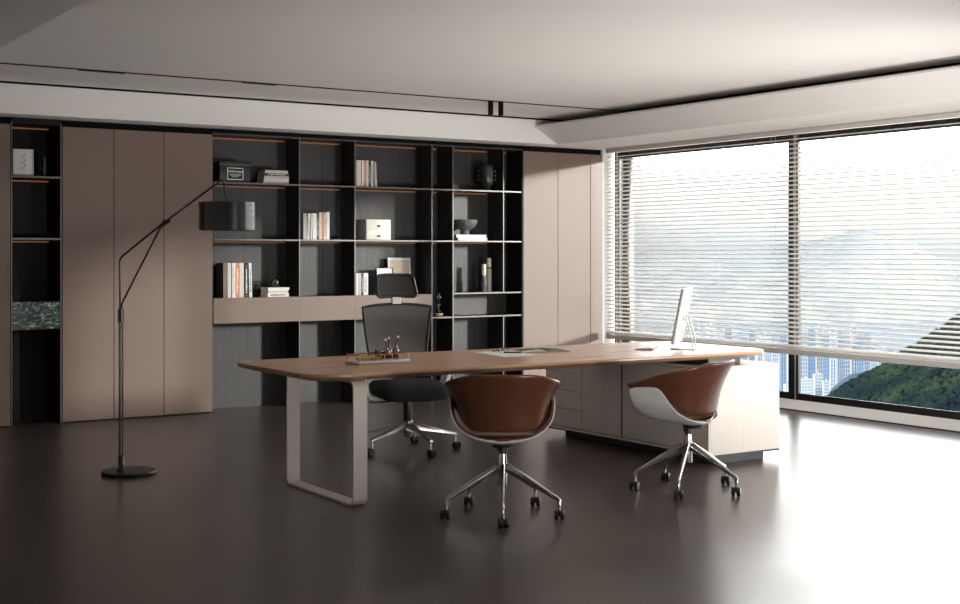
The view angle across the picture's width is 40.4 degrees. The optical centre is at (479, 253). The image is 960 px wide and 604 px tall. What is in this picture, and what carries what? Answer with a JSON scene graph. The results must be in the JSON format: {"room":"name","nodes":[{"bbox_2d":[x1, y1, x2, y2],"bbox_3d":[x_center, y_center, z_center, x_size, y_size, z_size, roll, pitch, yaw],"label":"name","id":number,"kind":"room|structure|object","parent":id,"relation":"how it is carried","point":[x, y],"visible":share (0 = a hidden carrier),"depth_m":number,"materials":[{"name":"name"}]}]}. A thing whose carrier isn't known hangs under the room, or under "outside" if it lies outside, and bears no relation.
{"room":"office","nodes":[
{"label":"office","id":0,"kind":"room"},
{"bbox_2d":[0,0,612,149],"bbox_3d":[0.702,-1.400,6.376,10.760,0.500,14.100,0,0,-33],"label":"ceiling","id":1,"kind":"structure","parent":0,"point":[16,100],"depth_m":11.72,"materials":[{"name":"white paint"}]},
{"bbox_2d":[0,395,959,603],"bbox_3d":[0.688,1.500,6.307,10.860,0.100,14.200,0,0,-33],"label":"floor","id":2,"kind":"structure","parent":0,"point":[845,510],"depth_m":7.27,"materials":[{"name":"concrete"}]},
{"bbox_2d":[0,117,9,426],"bbox_3d":[-5.641,0.151,9.998,3.893,2.597,0.290,0,0,-33],"label":"tall cabinet","id":3,"kind":"object","parent":2,"relation":"on","point":[4,121],"visible":1,"depth_m":10.92,"materials":[{"name":"brown wood"}]},
{"bbox_2d":[10,117,61,426],"bbox_3d":[-3.837,0.151,11.183,0.418,2.597,0.303,0,0,-33],"label":"niche shelf","id":4,"kind":"object","parent":2,"relation":"on","point":[35,201],"visible":0.76,"depth_m":11.29,"materials":[{"name":"black wood"}]},
{"bbox_2d":[13,149,33,175],"bbox_3d":[-3.875,-0.776,11.080,0.168,0.226,0.026,0,0,-33],"label":"framed drawing","id":5,"kind":"object","parent":4,"relation":"on","point":[23,159],"visible":1,"depth_m":11.08,"materials":[{"name":"white paper"}]},
{"bbox_2d":[15,151,31,173],"bbox_3d":[-3.874,-0.776,11.079,0.136,0.194,0.003,0,-2,-33],"label":"print","id":6,"kind":"object","parent":5,"relation":"attached to","point":[27,169],"depth_m":11.08},
{"bbox_2d":[42,157,45,175],"bbox_3d":[-3.738,-0.746,11.202,0.034,0.165,0.034,0,0,-33],"label":"vase","id":7,"kind":"object","parent":4,"relation":"on","point":[43,158],"visible":0.87,"depth_m":11.19,"materials":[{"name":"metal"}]},
{"bbox_2d":[61,120,211,422],"bbox_3d":[-3.090,0.151,11.669,1.363,2.597,0.290,0,0,-33],"label":"tall cabinet","id":8,"kind":"object","parent":2,"relation":"on","point":[120,182],"visible":1,"depth_m":11.54,"materials":[{"name":"brown wood"}]},
{"bbox_2d":[101,179,255,477],"bbox_3d":[-1.984,0.477,8.606,0.902,1.947,0.714,0,0,-33],"label":"floor lamp","id":9,"kind":"object","parent":2,"relation":"on","point":[226,215],"visible":1,"depth_m":8.54,"materials":[{"name":"black metal"}]},
{"bbox_2d":[116,454,125,469],"bbox_3d":[-2.366,1.371,8.608,0.060,0.102,0.060,0,0,-33],"label":"socket","id":10,"kind":"object","parent":9,"relation":"attached to","point":[121,456],"depth_m":8.60,"materials":[{"name":"black metal"}]},
{"bbox_2d":[211,129,522,412],"bbox_3d":[-1.073,0.151,12.993,3.459,2.597,0.305,0,0,-33],"label":"bookcase","id":11,"kind":"object","parent":2,"relation":"on","point":[423,186],"visible":0.84,"depth_m":12.90,"materials":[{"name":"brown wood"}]},
{"bbox_2d":[216,263,226,297],"bbox_3d":[-2.397,0.242,12.110,0.036,0.323,0.170,0,0,-33],"label":"book","id":12,"kind":"object","parent":11,"relation":"on","point":[221,268],"visible":1,"depth_m":12.06,"materials":[{"name":"brown paper"}]},
{"bbox_2d":[227,263,230,297],"bbox_3d":[-2.361,0.243,12.133,0.034,0.321,0.170,0,0,-33],"label":"book","id":13,"kind":"object","parent":11,"relation":"on","point":[228,264],"visible":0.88,"depth_m":12.06,"materials":[{"name":"beige paper"}]},
{"bbox_2d":[213,161,250,182],"bbox_3d":[-2.324,-0.761,12.190,0.312,0.196,0.206,0,0,-33],"label":"storage box","id":14,"kind":"object","parent":11,"relation":"on","point":[229,171],"visible":0.98,"depth_m":12.10,"materials":[{"name":"black"}]},
{"bbox_2d":[231,263,235,297],"bbox_3d":[-2.324,0.244,12.157,0.033,0.321,0.171,0,0,-33],"label":"book","id":15,"kind":"object","parent":11,"relation":"on","point":[233,265],"visible":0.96,"depth_m":12.09,"materials":[{"name":"white paper"}]},
{"bbox_2d":[236,263,238,297],"bbox_3d":[-2.296,0.244,12.176,0.031,0.321,0.171,0,0,-33],"label":"book","id":16,"kind":"object","parent":11,"relation":"on","point":[237,264],"visible":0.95,"depth_m":12.11,"materials":[{"name":"brown paper"}]},
{"bbox_2d":[239,263,243,297],"bbox_3d":[-2.260,0.244,12.200,0.045,0.320,0.170,0,0,-33],"label":"book","id":17,"kind":"object","parent":11,"relation":"on","point":[241,265],"visible":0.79,"depth_m":12.13,"materials":[{"name":"beige paper"}]},
{"bbox_2d":[244,264,247,296],"bbox_3d":[-2.219,0.251,12.226,0.031,0.306,0.171,0,0,-33],"label":"book","id":18,"kind":"object","parent":11,"relation":"on","point":[245,265],"visible":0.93,"depth_m":12.16,"materials":[{"name":"black paper"}]},
{"bbox_2d":[244,263,251,296],"bbox_3d":[-2.187,0.244,12.248,0.027,0.320,0.171,-2,1,-33],"label":"book","id":19,"kind":"object","parent":11,"relation":"on","point":[249,264],"visible":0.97,"depth_m":12.18,"materials":[{"name":"white paper"}]},
{"bbox_2d":[256,181,288,183],"bbox_3d":[-1.974,-0.673,12.393,0.260,0.021,0.180,0,0,-33],"label":"book","id":20,"kind":"object","parent":11,"relation":"on","point":[275,182],"visible":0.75,"depth_m":12.32,"materials":[{"name":"beige paper"}]},
{"bbox_2d":[256,178,288,181],"bbox_3d":[-1.969,-0.697,12.396,0.255,0.024,0.180,0,0,-33],"label":"book","id":21,"kind":"object","parent":20,"relation":"on","point":[264,179],"visible":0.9,"depth_m":12.33,"materials":[{"name":"white paper"}]},
{"bbox_2d":[257,176,288,178],"bbox_3d":[-1.967,-0.722,12.398,0.252,0.026,0.180,0,0,-33],"label":"book","id":22,"kind":"object","parent":21,"relation":"on","point":[258,177],"visible":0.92,"depth_m":12.33,"materials":[{"name":"beige paper"}]},
{"bbox_2d":[257,173,288,175],"bbox_3d":[-1.965,-0.748,12.398,0.247,0.024,0.181,0,0,-33],"label":"book","id":23,"kind":"object","parent":22,"relation":"on","point":[261,174],"visible":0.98,"depth_m":12.32,"materials":[{"name":"black paper"}]},
{"bbox_2d":[258,170,287,173],"bbox_3d":[-1.968,-0.774,12.397,0.233,0.028,0.180,0,0,-33],"label":"book","id":24,"kind":"object","parent":23,"relation":"on","point":[261,171],"visible":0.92,"depth_m":12.33,"materials":[{"name":"beige paper"}]},
{"bbox_2d":[260,293,288,296],"bbox_3d":[-1.953,0.387,12.406,0.219,0.034,0.181,0,0,-33],"label":"book","id":25,"kind":"object","parent":11,"relation":"on","point":[261,294],"visible":0.97,"depth_m":12.34,"materials":[{"name":"white paper"}]},
{"bbox_2d":[261,290,287,292],"bbox_3d":[-1.953,0.356,12.407,0.203,0.026,0.180,0,0,-33],"label":"book","id":26,"kind":"object","parent":25,"relation":"on","point":[262,291],"visible":0.94,"depth_m":12.34,"materials":[{"name":"beige paper"}]},
{"bbox_2d":[260,287,288,289],"bbox_3d":[-1.950,0.330,12.409,0.220,0.026,0.180,0,0,-33],"label":"book","id":27,"kind":"object","parent":26,"relation":"on","point":[262,288],"visible":1,"depth_m":12.35,"materials":[{"name":"white paper"}]},
{"bbox_2d":[300,214,306,238],"bbox_3d":[-1.719,-0.263,12.554,0.035,0.248,0.170,0,0,-33],"label":"book","id":28,"kind":"object","parent":11,"relation":"on","point":[303,217],"visible":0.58,"depth_m":12.49,"materials":[{"name":"grey paper"}]},
{"bbox_2d":[304,213,309,239],"bbox_3d":[-1.686,-0.264,12.575,0.033,0.252,0.171,0,0,-33],"label":"book","id":29,"kind":"object","parent":11,"relation":"on","point":[308,214],"visible":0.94,"depth_m":12.50,"materials":[{"name":"white paper"}]},
{"bbox_2d":[309,213,312,239],"bbox_3d":[-1.660,-0.264,12.593,0.018,0.250,0.170,1,-1,-33],"label":"book","id":30,"kind":"object","parent":11,"relation":"on","point":[311,214],"visible":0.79,"depth_m":12.52,"materials":[{"name":"beige paper"}]},
{"bbox_2d":[312,213,316,239],"bbox_3d":[-1.633,-0.265,12.611,0.040,0.252,0.170,0,0,-33],"label":"book","id":31,"kind":"object","parent":11,"relation":"on","point":[314,231],"visible":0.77,"depth_m":12.54,"materials":[{"name":"white paper"}]},
{"bbox_2d":[314,212,321,239],"bbox_3d":[-1.582,-0.271,12.644,0.027,0.263,0.170,0,0,-33],"label":"book","id":32,"kind":"object","parent":11,"relation":"on","point":[320,213],"visible":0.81,"depth_m":12.57,"materials":[{"name":"beige paper"}]},
{"bbox_2d":[324,212,329,239],"bbox_3d":[-1.514,-0.272,12.689,0.029,0.266,0.170,0,0,-33],"label":"book","id":33,"kind":"object","parent":11,"relation":"on","point":[327,213],"visible":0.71,"depth_m":12.62,"materials":[{"name":"white paper"}]},
{"bbox_2d":[356,160,360,185],"bbox_3d":[-1.235,-0.792,12.871,0.052,0.257,0.170,0,0,-33],"label":"book","id":34,"kind":"object","parent":11,"relation":"on","point":[358,162],"visible":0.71,"depth_m":12.80,"materials":[{"name":"beige paper"}]},
{"bbox_2d":[361,160,363,185],"bbox_3d":[-1.198,-0.792,12.895,0.021,0.258,0.170,0,0,-33],"label":"book","id":35,"kind":"object","parent":11,"relation":"on","point":[362,161],"visible":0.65,"depth_m":12.82,"materials":[{"name":"white paper"}]},
{"bbox_2d":[363,273,366,294],"bbox_3d":[-1.176,0.295,12.909,0.031,0.217,0.171,0,0,-33],"label":"book","id":36,"kind":"object","parent":11,"relation":"on","point":[364,274],"visible":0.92,"depth_m":12.84,"materials":[{"name":"white paper"}]},
{"bbox_2d":[366,160,368,185],"bbox_3d":[-1.155,-0.792,12.923,0.026,0.258,0.170,0,0,-33],"label":"book","id":37,"kind":"object","parent":11,"relation":"on","point":[367,161],"visible":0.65,"depth_m":12.85,"materials":[{"name":"beige paper"}]},
{"bbox_2d":[356,219,390,239],"bbox_3d":[-1.061,-0.240,13.010,0.279,0.203,0.228,0,0,-33],"label":"drawer box","id":38,"kind":"object","parent":11,"relation":"on","point":[366,229],"visible":0.94,"depth_m":12.92,"materials":[{"name":"white wood"}]},
{"bbox_2d":[373,162,376,186],"bbox_3d":[-1.078,-0.786,12.974,0.035,0.246,0.170,0,0,-33],"label":"book","id":39,"kind":"object","parent":11,"relation":"on","point":[374,163],"visible":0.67,"depth_m":12.90,"materials":[{"name":"grey paper"}]},
{"bbox_2d":[376,268,392,276],"bbox_3d":[-0.953,0.271,13.074,0.188,0.268,0.041,0,0,-33],"label":"picture frame","id":40,"kind":"object","parent":11,"relation":"on","point":[378,270],"visible":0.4,"depth_m":13.07,"materials":[{"name":"white"}]},
{"bbox_2d":[387,258,410,273],"bbox_3d":[-0.817,0.222,13.244,0.262,0.367,0.056,0,0,-33],"label":"picture frame","id":41,"kind":"object","parent":11,"relation":"on","point":[399,265],"visible":0.4,"depth_m":13.26,"materials":[{"name":"white"}]},
{"bbox_2d":[434,292,442,315],"bbox_3d":[-0.424,0.515,13.372,0.100,0.244,0.100,0,0,-33],"label":"sculpture","id":42,"kind":"object","parent":11,"relation":"on","point":[436,313],"visible":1,"depth_m":13.37,"materials":[{"name":"black metal"}]},
{"bbox_2d":[454,238,486,240],"bbox_3d":[-0.124,-0.154,13.604,0.358,0.030,0.181,0,0,-33],"label":"book","id":43,"kind":"object","parent":11,"relation":"on","point":[455,239],"visible":0.96,"depth_m":13.51,"materials":[{"name":"white paper"}]},
{"bbox_2d":[454,235,485,237],"bbox_3d":[-0.138,-0.185,13.595,0.367,0.030,0.180,0,0,-33],"label":"book","id":44,"kind":"object","parent":43,"relation":"on","point":[455,236],"visible":0.83,"depth_m":13.51,"materials":[{"name":"white paper"}]},
{"bbox_2d":[454,219,476,234],"bbox_3d":[-0.158,-0.278,13.582,0.264,0.156,0.264,0,0,-33],"label":"footed bowl","id":45,"kind":"object","parent":44,"relation":"on","point":[464,225],"visible":0.94,"depth_m":13.49,"materials":[{"name":"grey ceramic"}]},
{"bbox_2d":[481,264,486,291],"bbox_3d":[0.040,0.246,13.652,0.060,0.300,0.060,0,0,-33],"label":"candle holder","id":46,"kind":"object","parent":11,"relation":"on","point":[483,266],"visible":1,"depth_m":13.63,"materials":[{"name":"grey metal"}]},
{"bbox_2d":[477,165,495,189],"bbox_3d":[0.069,-0.798,13.707,0.178,0.270,0.156,0,0,-33],"label":"vase","id":47,"kind":"object","parent":11,"relation":"on","point":[486,175],"visible":0.94,"depth_m":13.65,"materials":[{"name":"black ceramic"}]},
{"bbox_2d":[486,258,491,291],"bbox_3d":[0.093,0.214,13.746,0.060,0.364,0.060,0,0,-33],"label":"candle holder","id":48,"kind":"object","parent":11,"relation":"on","point":[488,260],"visible":1,"depth_m":13.72,"materials":[{"name":"grey metal"}]},
{"bbox_2d":[362,273,460,456],"bbox_3d":[-0.530,0.798,9.642,0.810,1.304,0.776,0,0,-21],"label":"chair","id":49,"kind":"object","parent":2,"relation":"on","point":[411,322],"visible":0.77,"depth_m":9.85,"materials":[{"name":"black fabric"}]},
{"bbox_2d":[237,341,763,505],"bbox_3d":[0.258,1.065,8.775,3.635,0.770,1.200,0,0,-33],"label":"executive desk","id":50,"kind":"object","parent":2,"relation":"on","point":[331,368],"visible":0.98,"depth_m":8.23,"materials":[{"name":"brown wood"}]},
{"bbox_2d":[345,351,409,364],"bbox_3d":[-0.639,0.649,8.164,0.385,0.060,0.170,0,0,-37],"label":"serving tray","id":51,"kind":"object","parent":50,"relation":"on","point":[368,361],"visible":0.89,"depth_m":8.10,"materials":[{"name":"white stone"}]},
{"bbox_2d":[475,350,533,356],"bbox_3d":[0.181,0.679,8.902,0.358,0.002,0.474,0,0,-33],"label":"paper sheet","id":52,"kind":"object","parent":50,"relation":"on","point":[495,353],"visible":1,"depth_m":8.82,"materials":[{"name":"white paper"}]},
{"bbox_2d":[515,348,568,351],"bbox_3d":[0.435,0.673,9.165,0.336,0.009,0.240,0,0,-19],"label":"open magazine","id":53,"kind":"object","parent":50,"relation":"on","point":[527,349],"visible":1,"depth_m":9.12,"materials":[{"name":"white paper"}]},
{"bbox_2d":[515,348,539,350],"bbox_3d":[0.340,0.672,9.185,0.161,0.006,0.132,0,0,-19],"label":"photo","id":54,"kind":"object","parent":53,"relation":"on","point":[528,349],"depth_m":9.16},
{"bbox_2d":[537,348,567,350],"bbox_3d":[0.510,0.671,9.191,0.153,0.006,0.232,0,0,-19],"label":"photo","id":55,"kind":"object","parent":53,"relation":"on","point":[544,349],"depth_m":9.16},
{"bbox_2d":[634,345,656,349],"bbox_3d":[1.190,0.671,9.373,0.130,0.016,0.280,0,0,15],"label":"keyboard","id":56,"kind":"object","parent":50,"relation":"on","point":[652,347],"visible":1,"depth_m":9.28,"materials":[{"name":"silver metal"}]},
{"bbox_2d":[670,287,697,349],"bbox_3d":[1.462,0.461,9.358,0.170,0.436,0.500,0,0,16],"label":"desktop computer","id":57,"kind":"object","parent":50,"relation":"on","point":[686,293],"visible":1,"depth_m":9.26,"materials":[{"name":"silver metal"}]},
{"bbox_2d":[440,375,563,528],"bbox_3d":[0.120,1.048,7.211,0.678,0.804,0.676,0,0,-1],"label":"chair","id":58,"kind":"object","parent":2,"relation":"on","point":[501,411],"visible":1,"depth_m":7.10,"materials":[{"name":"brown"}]},
{"bbox_2d":[470,429,533,438],"bbox_3d":[0.123,0.993,7.286,0.400,0.050,0.328,0,0,-1],"label":"seat cushion","id":59,"kind":"object","parent":58,"relation":"on","point":[474,433],"depth_m":7.13,"materials":[{"name":"brown leather"}]},
{"bbox_2d":[521,146,601,376],"bbox_3d":[0.824,0.151,14.231,1.068,2.597,0.290,0,0,-33],"label":"tall cabinet","id":60,"kind":"object","parent":2,"relation":"on","point":[562,187],"visible":0.66,"depth_m":14.09,"materials":[{"name":"brown wood"}]},
{"bbox_2d":[546,359,778,462],"bbox_3d":[1.329,1.113,9.882,0.680,0.675,1.880,0,0,-33],"label":"base cabinet","id":61,"kind":"object","parent":2,"relation":"on","point":[594,403],"visible":0.61,"depth_m":9.32,"materials":[{"name":"beige wood"}]},
{"bbox_2d":[627,360,740,499],"bbox_3d":[1.303,1.048,8.013,0.658,0.804,0.706,0,0,37],"label":"chair","id":62,"kind":"object","parent":2,"relation":"on","point":[689,397],"visible":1,"depth_m":7.86,"materials":[{"name":"white"}]},
{"bbox_2d":[675,408,711,419],"bbox_3d":[1.243,0.993,8.060,0.328,0.050,0.400,0,0,37],"label":"seat cushion","id":63,"kind":"object","parent":62,"relation":"on","point":[686,414],"depth_m":7.88,"materials":[{"name":"brown leather"}]},
{"bbox_2d":[0,0,959,119],"bbox_3d":[1.967,-1.530,6.630,7.045,0.240,13.140,0,0,-33],"label":"ceiling","id":64,"kind":"structure","parent":0,"point":[622,55],"depth_m":9.05,"materials":[{"name":"white paint"}]},
{"bbox_2d":[0,81,568,121],"bbox_3d":[-1.635,-1.407,12.115,7.025,0.025,0.016,0,0,-33],"label":"trim","id":65,"kind":"structure","parent":64,"relation":"attached to","point":[11,82],"depth_m":11.89,"materials":[{"name":"black"}]},
{"bbox_2d":[0,62,959,111],"bbox_3d":[1.993,-1.404,6.098,6.505,0.016,12.020,0,0,-33],"label":"ceiling track","id":66,"kind":"object","parent":64,"relation":"attached to","point":[78,69],"visible":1,"depth_m":10.79,"materials":[{"name":"black metal"}]},
{"bbox_2d":[78,69,125,73],"bbox_3d":[-2.906,-1.403,10.047,0.356,0.006,0.040,0,0,-33],"label":"light","id":67,"kind":"object","parent":66,"relation":"on","point":[86,70],"depth_m":10.03,"materials":[{"name":"grey metal"}]},
{"bbox_2d":[242,82,276,85],"bbox_3d":[-1.816,-1.401,10.761,0.295,0.010,0.040,0,0,-33],"label":"light","id":68,"kind":"object","parent":66,"relation":"on","point":[257,83],"depth_m":10.75,"materials":[{"name":"grey"}]},
{"bbox_2d":[488,101,492,114],"bbox_3d":[0.098,-1.343,12.014,0.049,0.127,0.049,0,0,-33],"label":"ceiling spotlight","id":69,"kind":"object","parent":66,"relation":"attached to","point":[490,103],"visible":1,"depth_m":11.99,"materials":[{"name":"black metal"}]},
{"bbox_2d":[498,102,502,115],"bbox_3d":[0.192,-1.343,12.076,0.049,0.127,0.049,0,0,-33],"label":"ceiling spotlight","id":70,"kind":"object","parent":66,"relation":"attached to","point":[500,104],"visible":1,"depth_m":12.05,"materials":[{"name":"black metal"}]},
{"bbox_2d":[535,65,959,147],"bbox_3d":[4.818,-1.400,8.497,1.550,0.500,13.140,0,0,-33],"label":"cove","id":71,"kind":"object","parent":64,"relation":"attached to","point":[932,91],"visible":0.62,"depth_m":11.16,"materials":[{"name":"white paint"}]},
{"bbox_2d":[601,150,614,342],"bbox_3d":[1.451,0.150,14.653,0.440,2.600,0.310,0,0,-33],"label":"wall","id":72,"kind":"structure","parent":0,"point":[604,154],"depth_m":14.44,"materials":[{"name":"white paint"}]},
{"bbox_2d":[813,371,822,395],"bbox_3d":[504.669,223.626,1950.000,13.438,96.790,8.863,0,0,-12],"label":"block","id":73,"kind":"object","parent":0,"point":[818,378],"visible":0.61,"depth_m":1946.31,"materials":[{"name":"grey concrete"}]},
{"bbox_2d":[822,379,829,395],"bbox_3d":[490.121,219.873,1850.000,8.499,85.384,5.900,0,0,-12],"label":"block","id":74,"kind":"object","parent":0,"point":[825,384],"visible":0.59,"depth_m":1847.68,"materials":[{"name":"grey concrete"}]},
{"bbox_2d":[779,398,959,430],"bbox_3d":[3.504,1.456,11.563,0.390,0.188,7.110,0,0,-33],"label":"wall","id":75,"kind":"structure","parent":0,"point":[856,412],"depth_m":11.40,"materials":[{"name":"white paint"}]},
{"bbox_2d":[615,152,620,342],"bbox_3d":[1.525,0.106,14.414,0.034,2.512,0.082,0,0,-33],"label":"window","id":76,"kind":"structure","parent":75,"relation":"in","point":[618,153],"depth_m":14.40,"materials":[{"name":"black"}]},
{"bbox_2d":[620,135,787,398],"bbox_3d":[2.240,0.106,13.329,0.030,2.512,2.620,0,0,-33],"label":"window","id":77,"kind":"structure","parent":75,"relation":"in","point":[782,394],"depth_m":14.20,"materials":[{"name":"black"}]},
{"bbox_2d":[606,111,959,368],"bbox_3d":[3.351,-0.111,11.349,0.060,2.075,7.120,0,0,-33],"label":"blind","id":78,"kind":"object","parent":77,"relation":"attached to","point":[881,356],"visible":1,"depth_m":11.96,"materials":[{"name":"white plastic"}]},
{"bbox_2d":[788,134,800,399],"bbox_3d":[2.949,0.106,12.239,0.034,2.512,0.124,0,0,-33],"label":"window","id":79,"kind":"structure","parent":75,"relation":"in","point":[794,361],"depth_m":12.22,"materials":[{"name":"black"}]},
{"bbox_2d":[779,408,959,432],"bbox_3d":[3.338,1.446,11.454,0.009,0.008,7.110,0,0,-33],"label":"trim","id":80,"kind":"structure","parent":75,"relation":"attached to","point":[779,408],"depth_m":11.34,"materials":[{"name":"black metal"}]},
{"bbox_2d":[799,118,959,419],"bbox_3d":[3.675,0.106,11.137,0.030,2.512,2.620,0,0,-33],"label":"window","id":81,"kind":"structure","parent":75,"relation":"in","point":[955,415],"depth_m":11.38,"materials":[{"name":"black metal"}]},
{"label":"outside","id":82,"kind":"structure","parent":0,"visible":0},
{"bbox_2d":[801,324,807,378],"bbox_3d":[718.337,251.628,2900.000,16.454,196.500,11.547,0,0,5],"label":"apartment tower","id":83,"kind":"structure","parent":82,"point":[804,359],"depth_m":2894.78,"materials":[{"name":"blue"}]},
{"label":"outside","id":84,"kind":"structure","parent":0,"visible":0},
{"bbox_2d":[863,333,870,370],"bbox_3d":[859.340,269.392,2900.000,15.188,196.500,10.659,0,0,2],"label":"apartment tower","id":85,"kind":"structure","parent":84,"point":[866,363],"depth_m":2894.78,"materials":[{"name":"blue"}]},
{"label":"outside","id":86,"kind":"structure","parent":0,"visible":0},
{"bbox_2d":[852,346,957,407],"bbox_3d":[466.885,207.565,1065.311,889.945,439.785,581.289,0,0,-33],"label":"hill","id":87,"kind":"structure","parent":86,"point":[941,383],"depth_m":971.64,"materials":[{"name":"green plant"}]},
{"bbox_2d":[826,314,959,411],"bbox_3d":[352.311,75.392,956.061,552.461,144.125,397.296,0,0,-33],"label":"hillside trees","id":88,"kind":"object","parent":87,"relation":"on","point":[920,390],"visible":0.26,"depth_m":1037.98,"materials":[{"name":"green plant"}]},
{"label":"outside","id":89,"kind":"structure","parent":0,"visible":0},
{"bbox_2d":[870,340,877,368],"bbox_3d":[859.799,285.969,2850.000,16.170,196.500,11.348,0,0,12],"label":"apartment tower","id":90,"kind":"structure","parent":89,"point":[872,364],"depth_m":2845.03,"materials":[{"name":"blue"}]},
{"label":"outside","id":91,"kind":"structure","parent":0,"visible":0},
{"bbox_2d":[830,371,864,391],"bbox_3d":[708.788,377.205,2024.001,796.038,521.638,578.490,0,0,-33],"label":"hill","id":92,"kind":"structure","parent":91,"point":[854,375],"depth_m":1984.70,"materials":[{"name":"stone"}]},
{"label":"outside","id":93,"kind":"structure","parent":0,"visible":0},
{"bbox_2d":[640,322,944,351],"bbox_3d":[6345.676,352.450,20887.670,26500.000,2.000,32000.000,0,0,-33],"label":"water","id":94,"kind":"structure","parent":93,"point":[843,323],"depth_m":6079.06,"materials":[{"name":"blue"}]},
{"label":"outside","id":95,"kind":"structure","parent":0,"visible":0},
{"bbox_2d":[808,329,815,378],"bbox_3d":[736.101,262.730,2900.000,17.720,196.500,12.435,0,0,10],"label":"apartment tower","id":96,"kind":"structure","parent":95,"point":[811,359],"depth_m":2894.07,"materials":[{"name":"blue"}]},
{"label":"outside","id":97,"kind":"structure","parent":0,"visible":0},
{"bbox_2d":[698,322,705,341],"bbox_3d":[534.469,258.820,3144.232,17.435,196.500,12.235,0,0,3],"label":"apartment tower","id":98,"kind":"structure","parent":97,"point":[700,323],"depth_m":3138.41,"materials":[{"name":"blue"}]},
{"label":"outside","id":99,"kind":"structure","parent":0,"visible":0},
{"bbox_2d":[706,323,715,342],"bbox_3d":[583.807,273.056,3300.671,19.330,196.500,12.780,0,0,-13],"label":"apartment tower","id":100,"kind":"structure","parent":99,"point":[709,328],"depth_m":3296.27,"materials":[{"name":"grey"}]},
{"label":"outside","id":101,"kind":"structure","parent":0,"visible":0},
{"bbox_2d":[722,324,731,343],"bbox_3d":[670.828,288.777,3546.983,22.747,196.500,15.040,0,0,-10],"label":"apartment tower","id":102,"kind":"structure","parent":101,"point":[724,329],"depth_m":3541.56,"materials":[{"name":"blue"}]},
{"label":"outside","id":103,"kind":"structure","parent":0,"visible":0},
{"bbox_2d":[764,331,771,361],"bbox_3d":[766.106,297.525,3474.088,17.819,196.500,12.505,0,0,-9],"label":"apartment tower","id":104,"kind":"structure","parent":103,"point":[767,356],"depth_m":3467.98,"materials":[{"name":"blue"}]},
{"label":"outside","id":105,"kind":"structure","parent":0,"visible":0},
{"bbox_2d":[771,332,778,362],"bbox_3d":[720.633,283.415,3190.339,16.866,196.500,11.836,0,0,9],"label":"apartment tower","id":106,"kind":"structure","parent":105,"point":[774,356],"depth_m":3184.73,"materials":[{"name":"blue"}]},
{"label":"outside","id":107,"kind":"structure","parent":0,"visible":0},
{"bbox_2d":[815,325,822,373],"bbox_3d":[778.712,259.438,3000.000,15.712,196.500,11.026,0,0,-4],"label":"apartment tower","id":108,"kind":"structure","parent":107,"point":[818,359],"depth_m":2994.70,"materials":[{"name":"grey"}]},
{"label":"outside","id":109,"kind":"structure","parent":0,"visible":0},
{"bbox_2d":[779,337,786,390],"bbox_3d":[807.594,313.432,3480.926,17.193,196.500,11.367,0,0,-2],"label":"apartment tower","id":110,"kind":"structure","parent":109,"point":[782,357],"depth_m":3475.61,"materials":[{"name":"blue"}]},
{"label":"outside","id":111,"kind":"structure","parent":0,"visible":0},
{"bbox_2d":[822,335,829,380],"bbox_3d":[741.805,267.554,2800.000,14.665,196.500,10.291,0,0,12],"label":"apartment tower","id":112,"kind":"structure","parent":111,"point":[825,361],"depth_m":2795.46,"materials":[{"name":"blue"}]},
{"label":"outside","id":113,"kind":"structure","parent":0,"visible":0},
{"bbox_2d":[829,327,835,389],"bbox_3d":[831.551,270.984,3080.000,14.268,196.500,9.433,0,0,-1],"label":"apartment tower","id":114,"kind":"structure","parent":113,"point":[832,360],"depth_m":3075.46,"materials":[{"name":"grey concrete"}]},
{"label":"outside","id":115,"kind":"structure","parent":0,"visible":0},
{"bbox_2d":[836,331,843,383],"bbox_3d":[786.039,264.147,2850.000,13.931,196.500,9.776,0,0,4],"label":"apartment tower","id":116,"kind":"structure","parent":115,"point":[839,362],"depth_m":2845.72,"materials":[{"name":"blue"}]},
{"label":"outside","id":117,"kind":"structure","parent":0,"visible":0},
{"bbox_2d":[843,327,850,378],"bbox_3d":[813.819,258.289,2900.000,16.454,196.500,11.547,0,0,12],"label":"apartment tower","id":118,"kind":"structure","parent":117,"point":[847,363],"depth_m":2894.07,"materials":[{"name":"grey"}]},
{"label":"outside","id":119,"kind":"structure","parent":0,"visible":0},
{"bbox_2d":[850,324,856,373],"bbox_3d":[843.662,256.643,2950.000,13.666,196.500,9.035,0,0,0],"label":"apartment tower","id":120,"kind":"structure","parent":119,"point":[853,362],"depth_m":2946.11,"materials":[{"name":"grey"}]},
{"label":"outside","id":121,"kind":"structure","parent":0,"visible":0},
{"bbox_2d":[856,337,863,372],"bbox_3d":[814.700,271.842,2800.000,15.887,196.500,11.149,0,0,13],"label":"apartment tower","id":122,"kind":"structure","parent":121,"point":[859,364],"depth_m":2795.46,"materials":[{"name":"blue"}]},
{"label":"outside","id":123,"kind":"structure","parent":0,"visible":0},
{"bbox_2d":[638,230,959,381],"bbox_3d":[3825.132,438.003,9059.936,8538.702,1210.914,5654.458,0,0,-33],"label":"mountain","id":124,"kind":"structure","parent":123,"point":[863,231],"depth_m":7843.88},
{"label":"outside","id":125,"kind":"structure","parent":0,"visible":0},
{"bbox_2d":[801,377,813,394],"bbox_3d":[474.271,223.375,1900.000,18.913,89.329,12.148,0,0,-12],"label":"block","id":126,"kind":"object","parent":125,"point":[807,385],"visible":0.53,"depth_m":1894.27,"materials":[{"name":"grey concrete"}]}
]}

